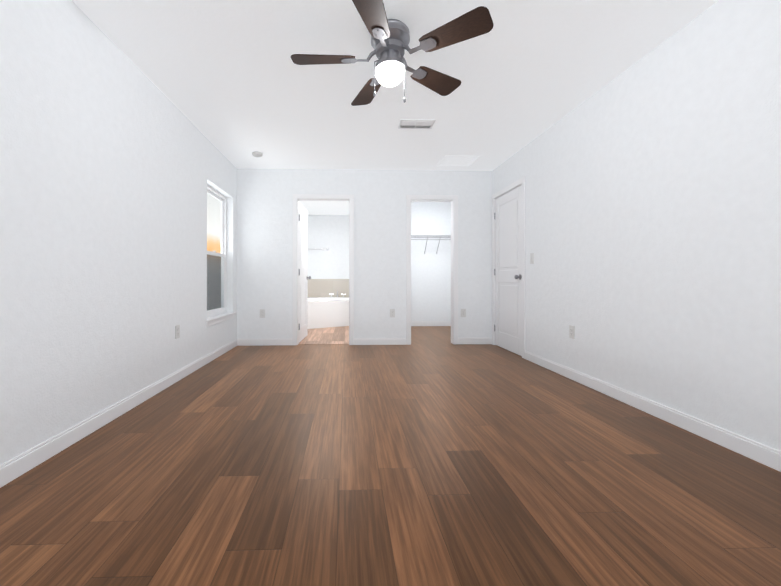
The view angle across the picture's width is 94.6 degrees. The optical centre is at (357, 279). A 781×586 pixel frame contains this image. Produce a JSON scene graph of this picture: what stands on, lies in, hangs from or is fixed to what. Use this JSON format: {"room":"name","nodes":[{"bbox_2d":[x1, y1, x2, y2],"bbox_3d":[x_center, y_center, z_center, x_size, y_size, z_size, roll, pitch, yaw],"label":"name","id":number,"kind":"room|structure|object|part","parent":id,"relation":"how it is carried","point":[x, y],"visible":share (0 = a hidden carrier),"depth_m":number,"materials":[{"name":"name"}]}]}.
{"room":"empty bedroom","nodes":[
{"label":"empty bedroom","id":0,"kind":"room"},
{"bbox_2d":[0,0,236,464],"bbox_3d":[-1.705,-0.312,3.558,0.160,2.440,10.060,0,0,-2],"label":"wall","id":1,"kind":"structure","parent":0,"point":[114,161],"depth_m":2.11,"materials":[{"name":"paint"}]},
{"bbox_2d":[0,339,239,487],"bbox_3d":[-1.564,0.857,1.800,0.013,0.095,6.300,0,0,-2],"label":"baseboard","id":2,"kind":"structure","parent":1,"relation":"attached to","point":[12,469],"depth_m":2.10,"materials":[{"name":"white paint"}]},
{"bbox_2d":[175,325,179,338],"bbox_3d":[-1.610,0.467,3.210,0.009,0.116,0.072,0,0,-2],"label":"electrical outlet","id":3,"kind":"object","parent":1,"relation":"attached to","point":[177,331],"visible":1,"depth_m":3.20,"materials":[{"name":"white plastic"}]},
{"bbox_2d":[206,185,235,326],"bbox_3d":[-1.711,-0.288,4.338,0.178,1.605,0.970,0,0,-2],"label":"window","id":4,"kind":"structure","parent":1,"relation":"in","point":[211,191],"depth_m":4.66,"materials":[{"name":"white plastic"}]},
{"bbox_2d":[207,255,220,309],"bbox_3d":[-1.797,0.049,4.335,0.002,0.710,0.830,0,0,-2],"label":"screen","id":5,"kind":"object","parent":4,"relation":"attached to","point":[216,282],"depth_m":4.48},
{"bbox_2d":[308,215,348,278],"bbox_3d":[-0.622,-0.303,8.565,2.320,2.440,0.120,0,0,-2],"label":"wall","id":6,"kind":"structure","parent":0,"point":[330,233],"depth_m":8.50,"materials":[{"name":"paint"}]},
{"bbox_2d":[308,279,348,296],"bbox_3d":[-0.644,0.200,7.343,2.200,0.430,2.320,0,0,-2],"label":"tile surround","id":7,"kind":"object","parent":6,"relation":"attached to","point":[322,287],"visible":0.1,"depth_m":8.49,"materials":[{"name":"beige tile"}]},
{"bbox_2d":[237,168,491,338],"bbox_3d":[0.108,-0.309,5.066,3.560,2.440,0.120,0,0,-2],"label":"wall","id":8,"kind":"structure","parent":0,"point":[265,239],"depth_m":5.01,"materials":[{"name":"paint"}]},
{"bbox_2d":[260,309,264,317],"bbox_3d":[-1.319,0.470,4.955,0.072,0.116,0.009,0,0,-2],"label":"electrical outlet","id":9,"kind":"object","parent":8,"relation":"attached to","point":[262,313],"visible":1,"depth_m":4.95,"materials":[{"name":"white plastic"}]},
{"bbox_2d":[240,338,292,345],"bbox_3d":[-1.269,0.863,4.955,0.741,0.095,0.013,0,0,-2],"label":"baseboard","id":10,"kind":"structure","parent":8,"relation":"attached to","point":[277,341],"depth_m":4.95,"materials":[{"name":"white paint"}]},
{"bbox_2d":[299,202,310,341],"bbox_3d":[-0.843,-0.102,5.458,0.165,2.010,0.719,0,0,2],"label":"bathroom door","id":11,"kind":"structure","parent":8,"relation":"in","point":[303,273],"depth_m":5.46,"materials":[{"name":"white paint"}]},
{"bbox_2d":[293,194,353,344],"bbox_3d":[-0.481,-0.134,5.047,0.848,2.089,0.152,0,0,-2],"label":"door frame","id":12,"kind":"structure","parent":8,"relation":"attached to","point":[297,198],"depth_m":4.98,"materials":[{"name":"white paint"}]},
{"bbox_2d":[354,338,406,344],"bbox_3d":[0.310,0.863,5.004,0.742,0.095,0.013,0,0,-2],"label":"baseboard","id":13,"kind":"structure","parent":8,"relation":"attached to","point":[357,341],"depth_m":5.00,"materials":[{"name":"white paint"}]},
{"bbox_2d":[390,309,394,316],"bbox_3d":[0.480,0.471,5.012,0.072,0.116,0.009,0,0,-2],"label":"electrical outlet","id":14,"kind":"object","parent":8,"relation":"attached to","point":[392,312],"visible":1,"depth_m":5.01,"materials":[{"name":"white plastic"}]},
{"bbox_2d":[406,195,457,344],"bbox_3d":[1.038,-0.134,5.095,0.728,2.089,0.152,0,0,-2],"label":"door frame","id":15,"kind":"structure","parent":8,"relation":"attached to","point":[453,199],"depth_m":5.03,"materials":[{"name":"white paint"}]},
{"bbox_2d":[461,309,465,316],"bbox_3d":[1.480,0.471,5.043,0.072,0.116,0.009,0,0,-2],"label":"electrical outlet","id":16,"kind":"object","parent":8,"relation":"attached to","point":[463,312],"visible":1,"depth_m":5.04,"materials":[{"name":"white plastic"}]},
{"bbox_2d":[458,337,491,343],"bbox_3d":[1.644,0.863,5.046,0.491,0.095,0.013,0,0,-2],"label":"baseboard","id":17,"kind":"structure","parent":8,"relation":"attached to","point":[474,340],"depth_m":5.04,"materials":[{"name":"white paint"}]},
{"bbox_2d":[0,326,780,585],"bbox_3d":[0.134,0.957,3.614,3.840,0.103,10.060,0,0,-2],"label":"floor","id":18,"kind":"structure","parent":0,"point":[431,456],"depth_m":1.56,"materials":[{"name":"wood"}]},
{"bbox_2d":[308,290,348,328],"bbox_3d":[-0.643,0.584,7.334,2.168,0.662,2.304,0,0,-2],"label":"bathtub","id":19,"kind":"object","parent":18,"relation":"on","point":[326,312],"visible":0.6,"depth_m":6.85,"materials":[{"name":"white ceramic"}]},
{"bbox_2d":[72,0,718,214],"bbox_3d":[0.134,-1.582,3.619,3.840,0.100,10.060,0,0,-2],"label":"ceiling","id":20,"kind":"structure","parent":0,"point":[233,83],"depth_m":2.64,"materials":[{"name":"paint"}]},
{"bbox_2d":[252,151,262,156],"bbox_3d":[-1.220,-1.511,4.356,0.128,0.040,0.128,0,0,-2],"label":"smoke detector","id":21,"kind":"object","parent":20,"relation":"attached to","point":[256,154],"visible":1,"depth_m":4.32,"materials":[{"name":"white plastic"}]},
{"bbox_2d":[291,0,493,105],"bbox_3d":[0.160,-1.292,2.213,1.136,0.485,1.178,0,0,-2],"label":"ceiling fan","id":22,"kind":"object","parent":20,"relation":"hanging from","point":[390,39],"visible":1,"depth_m":2.13,"materials":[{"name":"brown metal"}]},
{"bbox_3d":[0.198,-1.243,2.209,0.184,0.096,0.184,0,0,-2],"label":"globe","id":23,"kind":"part","parent":22,"relation":"part of"},
{"bbox_2d":[398,119,435,128],"bbox_3d":[0.577,-1.526,3.542,0.340,0.012,0.200,0,0,-2],"label":"ceiling vent","id":24,"kind":"object","parent":20,"relation":"in","point":[414,124],"visible":1,"depth_m":3.53,"materials":[{"name":"white metal"}]},
{"bbox_2d":[437,156,480,166],"bbox_3d":[1.292,-1.527,4.645,0.460,0.007,0.400,0,0,-2],"label":"vent panel","id":25,"kind":"object","parent":20,"relation":"attached to","point":[461,161],"visible":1,"depth_m":4.64,"materials":[{"name":"paint"}]},
{"bbox_2d":[411,202,450,320],"bbox_3d":[1.205,-0.306,7.102,1.240,2.440,0.120,0,0,-2],"label":"wall","id":26,"kind":"structure","parent":0,"point":[430,284],"depth_m":7.05,"materials":[{"name":"paint"}]},
{"bbox_2d":[411,321,449,325],"bbox_3d":[1.202,0.867,7.033,1.170,0.095,0.013,0,0,-2],"label":"baseboard","id":27,"kind":"structure","parent":26,"relation":"attached to","point":[430,323],"depth_m":7.03,"materials":[{"name":"white paint"}]},
{"bbox_2d":[411,235,450,253],"bbox_3d":[1.212,-0.663,6.890,1.230,0.334,0.305,0,0,-2],"label":"wire closet shelf","id":28,"kind":"object","parent":26,"relation":"attached to","point":[433,236],"visible":0.6,"depth_m":6.78,"materials":[{"name":"grey metal"}]},
{"bbox_2d":[492,0,780,450],"bbox_3d":[2.017,-0.313,2.915,0.120,2.440,8.540,0,0,-2],"label":"wall","id":29,"kind":"structure","parent":0,"point":[653,213],"depth_m":2.24,"materials":[{"name":"paint"}]},
{"bbox_2d":[494,185,521,355],"bbox_3d":[1.927,-0.103,4.582,0.165,2.010,0.799,0,0,-2],"label":"entry door","id":30,"kind":"structure","parent":29,"relation":"in","point":[508,271],"depth_m":4.56,"materials":[{"name":"white paint"}]},
{"bbox_2d":[492,176,525,358],"bbox_3d":[1.957,-0.135,4.579,0.137,2.089,0.928,0,0,-2],"label":"door frame","id":31,"kind":"structure","parent":29,"relation":"attached to","point":[512,186],"depth_m":4.23,"materials":[{"name":"white paint"}]},
{"bbox_2d":[530,253,533,263],"bbox_3d":[1.918,-0.231,3.962,0.012,0.116,0.072,0,0,-2],"label":"light switch","id":32,"kind":"object","parent":29,"relation":"attached to","point":[531,258],"visible":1,"depth_m":3.95,"materials":[{"name":"white plastic"}]},
{"bbox_2d":[569,325,574,338],"bbox_3d":[1.942,0.477,3.261,0.009,0.116,0.072,0,0,-2],"label":"electrical outlet","id":33,"kind":"object","parent":29,"relation":"attached to","point":[571,331],"visible":1,"depth_m":3.25,"materials":[{"name":"white plastic"}]},
{"bbox_2d":[525,351,780,471],"bbox_3d":[1.997,0.857,1.440,0.013,0.095,5.356,0,0,-2],"label":"baseboard","id":34,"kind":"structure","parent":29,"relation":"attached to","point":[768,456],"depth_m":2.20,"materials":[{"name":"white paint"}]},
{"label":"outside","id":35,"kind":"structure","parent":0,"visible":0},
{"bbox_2d":[207,193,220,252],"bbox_3d":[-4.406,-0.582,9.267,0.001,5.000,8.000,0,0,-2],"label":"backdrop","id":36,"kind":"structure","parent":35,"point":[216,239],"depth_m":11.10,"materials":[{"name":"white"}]}
]}

